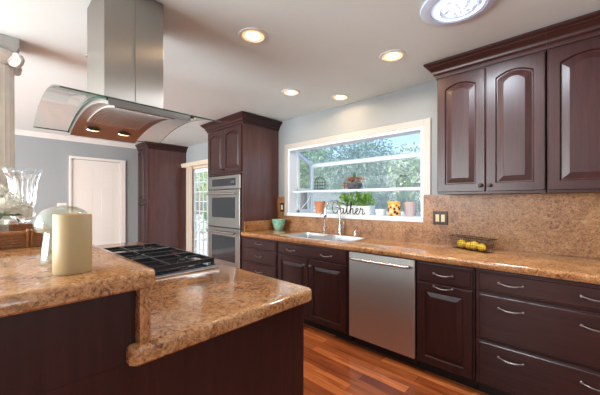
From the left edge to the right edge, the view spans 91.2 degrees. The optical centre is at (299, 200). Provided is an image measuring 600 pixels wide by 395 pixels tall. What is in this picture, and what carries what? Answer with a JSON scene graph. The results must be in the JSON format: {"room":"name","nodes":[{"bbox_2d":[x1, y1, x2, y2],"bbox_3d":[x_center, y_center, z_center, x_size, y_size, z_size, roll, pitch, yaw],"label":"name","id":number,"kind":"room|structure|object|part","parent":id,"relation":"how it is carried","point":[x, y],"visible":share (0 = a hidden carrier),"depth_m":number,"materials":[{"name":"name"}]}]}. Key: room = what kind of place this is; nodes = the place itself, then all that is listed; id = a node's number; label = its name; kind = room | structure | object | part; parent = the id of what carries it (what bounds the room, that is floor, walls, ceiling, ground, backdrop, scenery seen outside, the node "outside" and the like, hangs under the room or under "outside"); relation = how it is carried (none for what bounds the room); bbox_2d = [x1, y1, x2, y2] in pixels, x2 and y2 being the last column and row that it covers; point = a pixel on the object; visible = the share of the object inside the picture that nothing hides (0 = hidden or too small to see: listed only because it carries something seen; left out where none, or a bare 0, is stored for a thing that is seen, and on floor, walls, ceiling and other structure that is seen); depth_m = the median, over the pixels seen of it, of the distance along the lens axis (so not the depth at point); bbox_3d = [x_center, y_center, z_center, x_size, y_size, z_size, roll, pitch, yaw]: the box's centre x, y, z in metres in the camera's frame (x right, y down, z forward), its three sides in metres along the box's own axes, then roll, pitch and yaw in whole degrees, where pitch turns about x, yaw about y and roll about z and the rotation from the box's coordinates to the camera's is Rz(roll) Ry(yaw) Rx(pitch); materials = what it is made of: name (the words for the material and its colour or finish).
{"room":"kitchen","nodes":[
{"label":"kitchen","id":0,"kind":"room"},
{"bbox_2d":[15,135,137,242],"bbox_3d":[-5.029,0.089,4.213,0.100,2.440,6.480,0,0,43],"label":"wall","id":1,"kind":"structure","parent":0,"point":[49,156],"depth_m":5.08,"materials":[{"name":"paint"}]},
{"bbox_2d":[57,203,66,209],"bbox_3d":[-4.127,0.091,5.095,0.011,0.115,0.130,0,0,43],"label":"light switch","id":2,"kind":"object","parent":1,"relation":"attached to","point":[59,207],"visible":0.95,"depth_m":5.09,"materials":[{"name":"white plastic"}]},
{"bbox_2d":[15,129,136,148],"bbox_3d":[-5.202,-1.093,3.910,0.060,0.075,5.600,0,0,43],"label":"trim","id":3,"kind":"structure","parent":1,"relation":"attached to","point":[17,132],"depth_m":5.17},
{"bbox_2d":[69,156,124,244],"bbox_3d":[-3.734,0.257,5.467,0.076,2.105,0.880,0,0,43],"label":"door","id":4,"kind":"structure","parent":1,"relation":"in","point":[97,187],"depth_m":5.50,"materials":[{"name":"beige paint"}]},
{"bbox_2d":[0,0,599,146],"bbox_3d":[-1.765,-1.191,1.261,8.900,0.120,6.630,0,0,43],"label":"ceiling","id":5,"kind":"structure","parent":0,"point":[319,49],"depth_m":2.18,"materials":[{"name":"paint"}]},
{"bbox_2d":[33,0,223,143],"bbox_3d":[-1.008,-0.773,1.704,0.904,0.711,0.724,0,0,43],"label":"range hood","id":6,"kind":"object","parent":5,"relation":"attached to","point":[124,54],"visible":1,"depth_m":1.59,"materials":[{"name":"silver metal"}]},
{"bbox_2d":[238,27,266,43],"bbox_3d":[-0.322,-1.127,2.013,0.196,0.007,0.196,0,0,43],"label":"recessed light","id":7,"kind":"object","parent":5,"relation":"in","point":[251,35],"visible":1,"depth_m":2.00,"materials":[{"name":"beige glass"}]},
{"bbox_2d":[282,89,299,95],"bbox_3d":[-0.094,-1.127,3.060,0.196,0.007,0.196,0,0,43],"label":"recessed light","id":8,"kind":"object","parent":5,"relation":"in","point":[288,92],"visible":1,"depth_m":3.05,"materials":[{"name":"beige glass"}]},
{"bbox_2d":[331,94,348,100],"bbox_3d":[0.438,-1.127,3.205,0.196,0.007,0.196,0,0,43],"label":"recessed light","id":9,"kind":"object","parent":5,"relation":"in","point":[338,97],"visible":1,"depth_m":3.20,"materials":[{"name":"beige glass"}]},
{"bbox_2d":[379,49,405,61],"bbox_3d":[0.720,-1.127,2.291,0.196,0.007,0.196,0,0,43],"label":"recessed light","id":10,"kind":"object","parent":5,"relation":"in","point":[394,55],"visible":1,"depth_m":2.28,"materials":[{"name":"beige"}]},
{"bbox_2d":[420,0,497,26],"bbox_3d":[0.913,-1.113,1.693,0.410,0.036,0.410,0,0,43],"label":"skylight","id":11,"kind":"object","parent":5,"relation":"attached to","point":[438,13],"visible":1,"depth_m":1.72,"materials":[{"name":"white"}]},
{"bbox_2d":[431,0,487,21],"bbox_3d":[0.913,-1.108,1.693,0.292,0.026,0.292,0,0,43],"label":"diffuser","id":12,"kind":"object","parent":11,"relation":"attached to","point":[441,10],"depth_m":1.70,"materials":[{"name":"white"}]},
{"bbox_2d":[186,80,555,196],"bbox_3d":[0.439,0.089,3.616,8.900,2.440,0.120,0,0,43],"label":"wall","id":13,"kind":"structure","parent":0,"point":[418,102],"depth_m":3.26,"materials":[{"name":"paint"}]},
{"bbox_2d":[181,159,207,255],"bbox_3d":[-1.672,0.272,5.495,2.030,2.075,0.220,0,0,43],"label":"door","id":14,"kind":"structure","parent":13,"relation":"attached to","point":[192,168],"depth_m":5.95,"materials":[{"name":"beige paint"}]},
{"bbox_3d":[-1.630,0.309,5.524,1.830,2.000,0.120,0,0,43],"label":"casing","id":15,"kind":"part","parent":14,"relation":"part of","materials":[{"name":"beige paint"}]},
{"bbox_2d":[284,118,430,221],"bbox_3d":[0.670,-0.291,3.625,1.985,0.990,0.510,0,0,43],"label":"window","id":16,"kind":"structure","parent":13,"relation":"attached to","point":[292,155],"depth_m":3.47,"materials":[{"name":"beige paint"}]},
{"bbox_2d":[314,201,325,212],"bbox_3d":[0.265,0.081,3.942,0.156,0.155,0.156,0,0,43],"label":"flower pot","id":17,"kind":"object","parent":16,"relation":"on","point":[319,205],"visible":0.99,"depth_m":3.89,"materials":[{"name":"ceramic"}]},
{"bbox_2d":[314,174,325,189],"bbox_3d":[0.271,-0.252,3.992,0.176,0.227,0.176,0,0,43],"label":"birdcage","id":18,"kind":"object","parent":16,"relation":"on","point":[315,182],"visible":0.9,"depth_m":3.98,"materials":[{"name":"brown metal"}]},
{"bbox_2d":[332,200,364,214],"bbox_3d":[0.572,0.072,3.505,0.471,0.172,0.010,0,0,43],"label":"word sign","id":19,"kind":"object","parent":16,"relation":"on","point":[350,205],"visible":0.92,"depth_m":3.48,"materials":[{"name":"black metal"}]},
{"bbox_2d":[340,172,366,188],"bbox_3d":[0.655,-0.249,3.619,0.242,0.221,0.336,0,0,-12],"label":"flower basket","id":20,"kind":"object","parent":16,"relation":"on","point":[351,185],"visible":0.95,"depth_m":3.57,"materials":[{"name":"orange plant"}]},
{"bbox_2d":[347,183,361,188],"bbox_3d":[0.672,-0.177,3.616,0.190,0.078,0.190,0,0,43],"label":"basket","id":21,"kind":"object","parent":20,"relation":"on","point":[350,185],"depth_m":3.55,"materials":[{"name":"grey metal"}]},
{"bbox_2d":[337,191,376,213],"bbox_3d":[0.704,0.015,3.651,0.597,0.288,0.239,0,0,43],"label":"potted plant","id":22,"kind":"object","parent":16,"relation":"on","point":[367,209],"visible":0.95,"depth_m":3.57,"materials":[{"name":"green plant"}]},
{"bbox_3d":[0.686,0.108,3.645,0.490,0.100,0.140,0,0,43],"label":"planter","id":23,"kind":"part","parent":22,"relation":"part of","materials":[{"name":"white ceramic"}]},
{"bbox_2d":[293,187,420,192],"bbox_3d":[0.686,-0.127,3.642,1.795,0.022,0.375,0,0,43],"label":"shelf","id":24,"kind":"object","parent":16,"relation":"attached to","point":[408,188],"depth_m":3.51,"materials":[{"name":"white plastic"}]},
{"bbox_3d":[0.722,-0.278,3.680,1.845,0.874,0.360,0,0,43],"label":"frame","id":25,"kind":"part","parent":16,"relation":"part of","materials":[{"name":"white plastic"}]},
{"bbox_3d":[0.687,-0.131,3.643,1.795,0.011,0.342,0,0,43],"label":"shelf pane","id":26,"kind":"part","parent":16,"relation":"part of","materials":[{"name":"clear glass"}]},
{"bbox_2d":[375,209,386,214],"bbox_3d":[0.928,0.126,3.377,0.136,0.065,0.136,0,0,43],"label":"bowl","id":27,"kind":"object","parent":16,"relation":"on","point":[378,211],"visible":0.99,"depth_m":3.33,"materials":[{"name":"white ceramic"}]},
{"bbox_2d":[388,201,400,215],"bbox_3d":[1.013,0.081,3.161,0.132,0.155,0.132,0,0,43],"label":"jar candle","id":28,"kind":"object","parent":16,"relation":"on","point":[394,207],"visible":0.97,"depth_m":3.11,"materials":[{"name":"yellow glass"}]},
{"bbox_3d":[1.180,0.084,3.142,0.136,0.150,0.136,0,0,43],"label":"votive glass","id":29,"kind":"part","parent":16,"relation":"part of","materials":[{"name":"pink glass"}]},
{"bbox_2d":[278,193,599,258],"bbox_3d":[1.159,0.167,2.844,4.035,0.455,0.021,0,0,43],"label":"backsplash","id":30,"kind":"structure","parent":13,"relation":"attached to","point":[566,224],"depth_m":2.38,"materials":[{"name":"brown stone"}]},
{"bbox_2d":[280,203,283,211],"bbox_3d":[-0.252,0.089,4.143,0.072,0.120,0.010,0,0,43],"label":"power outlet","id":31,"kind":"object","parent":30,"relation":"attached to","point":[281,204],"visible":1,"depth_m":4.14,"materials":[{"name":"brown metal"}]},
{"bbox_2d":[433,211,447,224],"bbox_3d":[1.289,0.157,2.701,0.128,0.122,0.010,0,0,43],"label":"light switch","id":32,"kind":"object","parent":30,"relation":"attached to","point":[439,217],"visible":1,"depth_m":2.70,"materials":[{"name":"brown metal"}]},
{"bbox_2d":[423,27,548,194],"bbox_3d":[1.442,-0.590,2.310,0.776,1.067,0.412,0,0,43],"label":"upper cabinet","id":33,"kind":"object","parent":13,"relation":"attached to","point":[492,98],"visible":1,"depth_m":2.14,"materials":[{"name":"brown wood"}]},
{"bbox_3d":[1.255,-0.531,2.304,0.336,0.916,0.020,0,0,43],"label":"door","id":34,"kind":"part","parent":33,"relation":"part of","materials":[{"name":"brown wood"}]},
{"bbox_3d":[1.442,-1.065,2.310,0.776,0.117,0.412,0,0,43],"label":"crown","id":35,"kind":"part","parent":33,"relation":"part of","materials":[{"name":"brown wood"}]},
{"bbox_3d":[1.507,-0.531,2.069,0.336,0.916,0.020,0,0,43],"label":"door","id":36,"kind":"part","parent":33,"relation":"part of","materials":[{"name":"brown wood"}]},
{"bbox_2d":[546,10,599,192],"bbox_3d":[2.040,-0.590,1.751,0.862,1.067,0.412,0,0,43],"label":"upper cabinet","id":37,"kind":"object","parent":13,"relation":"attached to","point":[573,45],"visible":1,"depth_m":1.85,"materials":[{"name":"brown wood"}]},
{"bbox_3d":[2.040,-1.065,1.751,0.862,0.117,0.412,0,0,43],"label":"crown","id":38,"kind":"part","parent":37,"relation":"part of","materials":[{"name":"brown wood"}]},
{"bbox_2d":[303,323,488,394],"bbox_3d":[-1.782,1.359,1.243,8.900,0.100,6.580,0,0,43],"label":"floor","id":39,"kind":"structure","parent":0,"point":[332,364],"depth_m":2.23,"materials":[{"name":"brown wood"}]},
{"bbox_2d":[0,290,303,394],"bbox_3d":[-1.111,0.774,1.725,2.180,1.069,1.041,0,0,43],"label":"kitchen island","id":40,"kind":"object","parent":39,"relation":"on","point":[77,348],"visible":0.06,"depth_m":0.80,"materials":[{"name":"brown wood"}]},
{"bbox_3d":[-0.574,0.343,0.719,0.020,0.206,0.306,0,0,43],"label":"bar panel","id":41,"kind":"part","parent":40,"relation":"part of","materials":[{"name":"brown wood"}]},
{"bbox_2d":[0,224,154,317],"bbox_3d":[-1.489,0.216,1.406,2.384,0.045,0.658,0,0,43],"label":"island countertop","id":42,"kind":"structure","parent":40,"relation":"on","point":[26,285],"depth_m":0.76,"materials":[{"name":"stone"}]},
{"bbox_2d":[0,34,24,224],"bbox_3d":[-2.123,-0.468,2.049,0.289,1.322,0.290,0,0,43],"label":"column","id":43,"kind":"structure","parent":42,"relation":"on","point":[11,61],"depth_m":2.03,"materials":[{"name":"paint"}]},
{"bbox_2d":[1,167,41,223],"bbox_3d":[-1.827,-0.009,1.940,0.205,0.405,0.205,0,0,43],"label":"crystal vase","id":44,"kind":"object","parent":42,"relation":"on","point":[24,184],"visible":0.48,"depth_m":1.90,"materials":[{"name":"white"}]},
{"bbox_2d":[0,223,51,248],"bbox_3d":[-1.424,0.155,1.295,0.554,0.076,0.470,0,0,43],"label":"wicker tray","id":45,"kind":"object","parent":42,"relation":"on","point":[20,234],"visible":0.94,"depth_m":1.24,"materials":[{"name":"brown wicker"}]},
{"bbox_3d":[-1.476,0.139,1.423,0.104,0.090,0.104,0,0,43],"label":"glass vase","id":46,"kind":"object","parent":45,"relation":"in","visible":0},
{"bbox_2d":[0,184,32,218],"bbox_3d":[-1.467,0.042,1.415,0.236,0.262,0.270,0,0,-12],"label":"flower bouquet","id":47,"kind":"object","parent":46,"relation":"in","point":[11,204],"visible":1,"depth_m":1.43,"materials":[{"name":"white plant"}]},
{"bbox_2d":[33,205,86,265],"bbox_3d":[-0.737,0.103,0.917,0.144,0.180,0.144,0,0,43],"label":"jar","id":48,"kind":"object","parent":42,"relation":"on","point":[43,233],"visible":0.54,"depth_m":0.88,"materials":[{"name":"clear glass"}]},
{"bbox_2d":[52,213,91,274],"bbox_3d":[-0.622,0.114,0.806,0.087,0.158,0.087,0,0,43],"label":"pillar candle","id":49,"kind":"object","parent":42,"relation":"on","point":[71,232],"visible":1,"depth_m":0.77,"materials":[{"name":"beige wax"}]},
{"bbox_2d":[96,242,311,366],"bbox_3d":[-1.014,0.420,1.826,2.264,0.050,0.758,0,0,43],"label":"island countertop","id":50,"kind":"structure","parent":40,"relation":"on","point":[189,309],"depth_m":1.14,"materials":[{"name":"stone"}]},
{"bbox_2d":[135,287,149,344],"bbox_3d":[-1.236,0.317,1.569,2.212,0.154,0.028,0,0,43],"label":"granite riser","id":51,"kind":"object","parent":50,"relation":"on","point":[142,296],"visible":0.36,"depth_m":0.81,"materials":[{"name":"brown stone"}]},
{"bbox_2d":[104,243,219,278],"bbox_3d":[-1.013,0.367,1.883,0.952,0.054,0.549,0,0,43],"label":"gas cooktop","id":52,"kind":"object","parent":50,"relation":"in","point":[165,263],"visible":0.52,"depth_m":1.80,"materials":[{"name":"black metal"}]},
{"bbox_3d":[-1.013,0.391,1.883,0.952,0.006,0.549,0,0,43],"label":"trim","id":53,"kind":"part","parent":52,"relation":"part of","materials":[{"name":"silver metal"}]},
{"bbox_2d":[135,141,187,250],"bbox_3d":[-2.838,0.093,6.029,0.612,2.432,0.834,0,0,43],"label":"pantry cabinet","id":54,"kind":"object","parent":39,"relation":"on","point":[161,176],"visible":0.96,"depth_m":5.85,"materials":[{"name":"brown wood"}]},
{"bbox_3d":[-3.197,-0.493,5.895,0.252,0.985,0.020,0,0,43],"label":"door","id":55,"kind":"part","parent":54,"relation":"part of","materials":[{"name":"brown wood"}]},
{"bbox_3d":[-3.197,0.604,5.895,0.252,1.190,0.020,0,0,43],"label":"door","id":56,"kind":"part","parent":54,"relation":"part of","materials":[{"name":"brown wood"}]},
{"bbox_3d":[-3.010,-0.493,5.720,0.252,0.985,0.020,0,0,43],"label":"door","id":57,"kind":"part","parent":54,"relation":"part of","materials":[{"name":"brown wood"}]},
{"bbox_3d":[-3.010,0.604,5.720,0.252,1.190,0.020,0,0,43],"label":"door","id":58,"kind":"part","parent":54,"relation":"part of","materials":[{"name":"brown wood"}]},
{"bbox_3d":[-2.839,-1.065,6.029,0.612,0.117,0.833,0,0,43],"label":"crown","id":59,"kind":"part","parent":54,"relation":"part of","materials":[{"name":"brown wood"}]},
{"bbox_3d":[-2.655,0.139,5.915,0.020,2.340,0.750,0,0,43],"label":"panel","id":60,"kind":"part","parent":54,"relation":"part of","materials":[{"name":"brown wood"}]},
{"bbox_2d":[200,111,282,269],"bbox_3d":[-0.865,0.093,4.273,1.035,2.432,0.702,0,0,43],"label":"tall cabinet","id":61,"kind":"object","parent":39,"relation":"on","point":[246,144],"visible":0.58,"depth_m":3.99,"materials":[{"name":"brown wood"}]},
{"bbox_3d":[-1.208,-0.690,4.215,0.406,0.598,0.020,0,0,43],"label":"door","id":62,"kind":"part","parent":61,"relation":"part of","materials":[{"name":"brown wood"}]},
{"bbox_2d":[206,174,241,268],"bbox_3d":[-0.889,0.309,4.231,0.780,1.310,0.636,0,0,43],"label":"wall oven","id":63,"kind":"object","parent":61,"relation":"in","point":[224,230],"visible":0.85,"depth_m":4.00,"materials":[{"name":"silver metal"}]},
{"bbox_3d":[-1.084,0.424,4.022,0.680,0.026,0.064,0,0,43],"label":"handle","id":64,"kind":"part","parent":63,"relation":"part of","materials":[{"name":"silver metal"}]},
{"bbox_3d":[-1.084,-0.098,4.022,0.680,0.026,0.064,0,0,43],"label":"handle","id":65,"kind":"part","parent":63,"relation":"part of","materials":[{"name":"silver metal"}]},
{"bbox_3d":[-1.050,0.636,4.059,0.780,0.535,0.038,0,0,43],"label":"oven door","id":66,"kind":"part","parent":63,"relation":"part of","materials":[{"name":"silver metal"}]},
{"bbox_3d":[-1.050,0.102,4.059,0.780,0.510,0.038,0,0,43],"label":"oven door","id":67,"kind":"part","parent":63,"relation":"part of","materials":[{"name":"silver metal"}]},
{"bbox_3d":[-1.047,-0.255,4.062,0.780,0.183,0.030,0,0,43],"label":"control panel","id":68,"kind":"part","parent":63,"relation":"part of","materials":[{"name":"silver metal"}]},
{"bbox_3d":[-0.904,-0.690,3.930,0.418,0.598,0.020,0,0,43],"label":"door","id":69,"kind":"part","parent":61,"relation":"part of","materials":[{"name":"brown wood"}]},
{"bbox_3d":[-0.865,-1.065,4.273,1.035,0.117,0.702,0,0,43],"label":"crown","id":70,"kind":"part","parent":61,"relation":"part of","materials":[{"name":"brown wood"}]},
{"bbox_3d":[-0.528,0.139,4.015,0.022,2.340,0.618,0,0,43],"label":"panel","id":71,"kind":"part","parent":61,"relation":"part of","materials":[{"name":"brown wood"}]},
{"bbox_2d":[243,236,277,278],"bbox_3d":[-0.302,0.878,3.753,0.660,0.862,0.653,0,0,43],"label":"base cabinet","id":72,"kind":"object","parent":39,"relation":"on","point":[260,256],"visible":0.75,"depth_m":3.51,"materials":[{"name":"brown wood"}]},
{"bbox_3d":[-0.478,0.858,3.532,0.585,0.192,0.020,0,0,43],"label":"drawer","id":73,"kind":"part","parent":72,"relation":"part of","materials":[{"name":"brown wood"}]},
{"bbox_3d":[-0.478,0.673,3.532,0.585,0.162,0.020,0,0,43],"label":"drawer","id":74,"kind":"part","parent":72,"relation":"part of","materials":[{"name":"brown wood"}]},
{"bbox_3d":[-0.478,0.521,3.532,0.585,0.125,0.020,0,0,43],"label":"drawer","id":75,"kind":"part","parent":72,"relation":"part of","materials":[{"name":"brown wood"}]},
{"bbox_2d":[278,237,353,341],"bbox_3d":[0.283,0.878,3.204,0.935,0.862,0.653,0,0,43],"label":"base cabinet","id":76,"kind":"object","parent":39,"relation":"on","point":[324,270],"visible":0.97,"depth_m":2.88,"materials":[{"name":"brown wood"}]},
{"bbox_3d":[-0.079,0.901,3.158,0.450,0.615,0.020,0,0,43],"label":"door","id":77,"kind":"part","parent":76,"relation":"part of","materials":[{"name":"brown wood"}]},
{"bbox_3d":[0.089,0.521,3.001,0.910,0.125,0.020,0,0,43],"label":"drawer","id":78,"kind":"part","parent":76,"relation":"part of","materials":[{"name":"brown wood"}]},
{"bbox_3d":[0.257,0.901,2.844,0.452,0.615,0.020,0,0,43],"label":"door","id":79,"kind":"part","parent":76,"relation":"part of","materials":[{"name":"brown wood"}]},
{"bbox_2d":[348,250,349,333],"bbox_3d":[0.461,0.833,2.694,0.015,0.772,0.036,0,0,43],"label":"trim","id":80,"kind":"structure","parent":76,"relation":"attached to","point":[348,250],"depth_m":2.69,"materials":[{"name":"brown wood"}]},
{"bbox_2d":[241,229,599,283],"bbox_3d":[0.941,0.420,2.613,4.037,0.050,0.658,0,0,43],"label":"countertop","id":81,"kind":"structure","parent":76,"relation":"on","point":[572,268],"depth_m":2.13,"materials":[{"name":"brown stone"}]},
{"bbox_2d":[244,220,273,231],"bbox_3d":[-0.517,0.329,3.994,0.020,0.130,0.587,0,0,43],"label":"backsplash","id":82,"kind":"structure","parent":81,"relation":"on","point":[262,224],"depth_m":3.94,"materials":[{"name":"stone"}]},
{"bbox_2d":[272,219,285,229],"bbox_3d":[-0.289,0.322,4.016,0.196,0.145,0.196,0,0,43],"label":"bowl","id":83,"kind":"object","parent":81,"relation":"on","point":[278,224],"visible":1,"depth_m":3.95,"materials":[{"name":"green ceramic"}]},
{"bbox_2d":[282,232,368,242],"bbox_3d":[0.253,0.472,3.242,0.904,0.164,0.454,0,0,43],"label":"sink","id":84,"kind":"object","parent":81,"relation":"in","point":[318,236],"visible":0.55,"depth_m":3.33,"materials":[{"name":"silver metal"}]},
{"bbox_3d":[0.083,0.473,3.401,0.390,0.162,0.406,0,0,43],"label":"bowl","id":85,"kind":"part","parent":84,"relation":"part of","materials":[{"name":"silver metal"}]},
{"bbox_3d":[0.409,0.473,3.096,0.430,0.162,0.406,0,0,43],"label":"bowl","id":86,"kind":"part","parent":84,"relation":"part of","materials":[{"name":"silver metal"}]},
{"bbox_2d":[324,200,343,234],"bbox_3d":[0.378,0.193,3.356,0.244,0.403,0.102,0,0,-14],"label":"kitchen faucet","id":87,"kind":"object","parent":81,"relation":"on","point":[340,227],"visible":0.98,"depth_m":3.38,"materials":[{"name":"grey metal"}]},
{"bbox_3d":[0.374,0.136,3.348,0.234,0.287,0.024,0,0,-30],"label":"spout","id":88,"kind":"part","parent":87,"relation":"part of","materials":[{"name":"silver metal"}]},
{"bbox_2d":[449,234,496,252],"bbox_3d":[1.381,0.341,2.368,0.110,0.104,0.353,0,0,-19],"label":"wire basket","id":89,"kind":"object","parent":81,"relation":"on","point":[458,236],"visible":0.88,"depth_m":2.33,"materials":[{"name":"brown metal"}]},
{"bbox_2d":[457,240,465,246],"bbox_3d":[1.351,0.356,2.458,0.071,0.065,0.066,0,0,43],"label":"lemon","id":90,"kind":"object","parent":89,"relation":"in","point":[461,242],"visible":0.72,"depth_m":2.44,"materials":[{"name":"food"}]},
{"bbox_2d":[469,241,477,249],"bbox_3d":[1.389,0.355,2.345,0.073,0.067,0.068,0,0,43],"label":"lemon","id":91,"kind":"object","parent":89,"relation":"in","point":[475,244],"visible":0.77,"depth_m":2.32,"materials":[{"name":"yellow food"}]},
{"bbox_2d":[477,243,485,250],"bbox_3d":[1.410,0.359,2.281,0.064,0.059,0.060,0,0,43],"label":"lemon","id":92,"kind":"object","parent":89,"relation":"in","point":[478,245],"visible":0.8,"depth_m":2.26,"materials":[{"name":"yellow food"}]},
{"bbox_2d":[349,251,419,366],"bbox_3d":[0.845,0.880,2.648,0.595,0.858,0.659,0,0,43],"label":"dishwasher","id":93,"kind":"object","parent":39,"relation":"on","point":[382,288],"visible":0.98,"depth_m":2.42,"materials":[{"name":"silver metal"}]},
{"bbox_3d":[0.640,0.507,2.429,0.552,0.025,0.059,0,0,43],"label":"handle","id":94,"kind":"part","parent":93,"relation":"part of","materials":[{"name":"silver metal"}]},
{"bbox_2d":[417,260,477,389],"bbox_3d":[1.225,0.878,2.323,0.391,0.862,0.653,0,0,43],"label":"base cabinet","id":95,"kind":"object","parent":39,"relation":"on","point":[446,293],"visible":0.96,"depth_m":2.10,"materials":[{"name":"brown wood"}]},
{"bbox_3d":[1.016,0.623,2.096,0.141,0.021,0.036,0,0,43],"label":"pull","id":96,"kind":"part","parent":95,"relation":"part of","materials":[{"name":"grey metal"}]},
{"bbox_3d":[1.033,0.534,2.118,0.371,0.135,0.020,0,0,43],"label":"drawer","id":97,"kind":"part","parent":95,"relation":"part of","materials":[{"name":"brown wood"}]},
{"bbox_3d":[1.033,0.910,2.118,0.371,0.598,0.020,0,0,43],"label":"door","id":98,"kind":"part","parent":95,"relation":"part of","materials":[{"name":"brown wood"}]},
{"bbox_2d":[476,268,599,394],"bbox_3d":[1.656,0.878,1.920,0.775,0.862,0.653,0,0,43],"label":"base cabinet","id":99,"kind":"object","parent":39,"relation":"on","point":[536,335],"visible":1,"depth_m":1.76,"materials":[{"name":"brown wood"}]},
{"bbox_3d":[1.306,0.996,1.825,0.141,0.021,0.036,0,0,43],"label":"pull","id":100,"kind":"part","parent":99,"relation":"part of","materials":[{"name":"grey metal"}]},
{"bbox_3d":[1.306,0.683,1.825,0.141,0.021,0.036,0,0,43],"label":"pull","id":101,"kind":"part","parent":99,"relation":"part of","materials":[{"name":"grey metal"}]},
{"bbox_3d":[1.306,0.524,1.825,0.141,0.021,0.036,0,0,43],"label":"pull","id":102,"kind":"part","parent":99,"relation":"part of","materials":[{"name":"grey metal"}]},
{"bbox_3d":[1.465,1.066,1.714,0.753,0.290,0.020,0,0,43],"label":"drawer","id":103,"kind":"part","parent":99,"relation":"part of","materials":[{"name":"brown wood"}]},
{"bbox_3d":[1.465,0.758,1.714,0.753,0.306,0.020,0,0,43],"label":"drawer","id":104,"kind":"part","parent":99,"relation":"part of","materials":[{"name":"brown wood"}]},
{"bbox_3d":[1.465,0.528,1.714,0.753,0.138,0.020,0,0,43],"label":"drawer","id":105,"kind":"part","parent":99,"relation":"part of","materials":[{"name":"brown wood"}]},
{"bbox_3d":[1.584,0.996,1.564,0.141,0.021,0.036,0,0,43],"label":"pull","id":106,"kind":"part","parent":99,"relation":"part of","materials":[{"name":"grey metal"}]},
{"bbox_3d":[1.584,0.683,1.564,0.141,0.021,0.036,0,0,43],"label":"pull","id":107,"kind":"part","parent":99,"relation":"part of","materials":[{"name":"grey metal"}]},
{"bbox_3d":[1.584,0.524,1.564,0.141,0.021,0.036,0,0,43],"label":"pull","id":108,"kind":"part","parent":99,"relation":"part of","materials":[{"name":"grey metal"}]},
{"label":"outside","id":109,"kind":"structure","parent":0,"visible":0},
{"bbox_2d":[197,214,206,255],"bbox_3d":[5.433,1.559,17.514,44.000,0.200,27.000,0,0,43],"label":"ground","id":110,"kind":"structure","parent":109,"point":[201,224],"depth_m":11.44,"materials":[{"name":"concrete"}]},
{"bbox_2d":[197,172,206,203],"bbox_3d":[-3.902,-0.540,14.030,4.626,4.016,3.251,0,0,-7],"label":"tree","id":111,"kind":"object","parent":110,"relation":"on","point":[205,183],"visible":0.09,"depth_m":13.74,"materials":[{"name":"green plant"}]},
{"bbox_2d":[197,203,206,235],"bbox_3d":[-3.181,0.679,11.214,1.939,1.512,1.512,0,0,34],"label":"shrub","id":112,"kind":"object","parent":110,"relation":"on","point":[205,213],"visible":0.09,"depth_m":11.14,"materials":[{"name":"green plant"}]},
{"bbox_2d":[300,147,333,209],"bbox_3d":[0.064,-0.674,11.709,2.740,4.282,3.606,0,0,3],"label":"tree","id":113,"kind":"object","parent":110,"relation":"on","point":[315,154],"visible":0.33,"depth_m":11.40,"materials":[{"name":"green plant"}]},
{"bbox_2d":[300,163,408,189],"bbox_3d":[4.885,-0.366,18.026,11.500,3.650,6.000,0,0,43],"label":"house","id":114,"kind":"structure","parent":110,"relation":"on","point":[404,164],"depth_m":16.58,"materials":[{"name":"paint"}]},
{"bbox_2d":[314,139,397,203],"bbox_3d":[1.875,-0.446,10.505,3.154,3.827,2.891,0,0,43],"label":"tree","id":115,"kind":"object","parent":110,"relation":"on","point":[359,169],"visible":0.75,"depth_m":10.07,"materials":[{"name":"green plant"}]},
{"bbox_2d":[300,191,420,209],"bbox_3d":[3.976,0.434,14.494,26.000,2.050,0.200,0,0,43],"label":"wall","id":116,"kind":"structure","parent":110,"relation":"on","point":[327,197],"depth_m":16.43,"materials":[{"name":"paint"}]},
{"bbox_2d":[348,163,420,211],"bbox_3d":[4.147,-0.032,12.479,5.714,3.228,3.383,0,0,43],"label":"hedge","id":117,"kind":"object","parent":110,"relation":"on","point":[374,195],"visible":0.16,"depth_m":12.07,"materials":[{"name":"green plant"}]},
{"bbox_2d":[385,142,420,201],"bbox_3d":[3.723,-0.149,8.781,2.128,3.238,2.312,0,0,-29],"label":"tree","id":118,"kind":"object","parent":110,"relation":"on","point":[411,173],"visible":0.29,"depth_m":8.75,"materials":[{"name":"green plant"}]}
]}

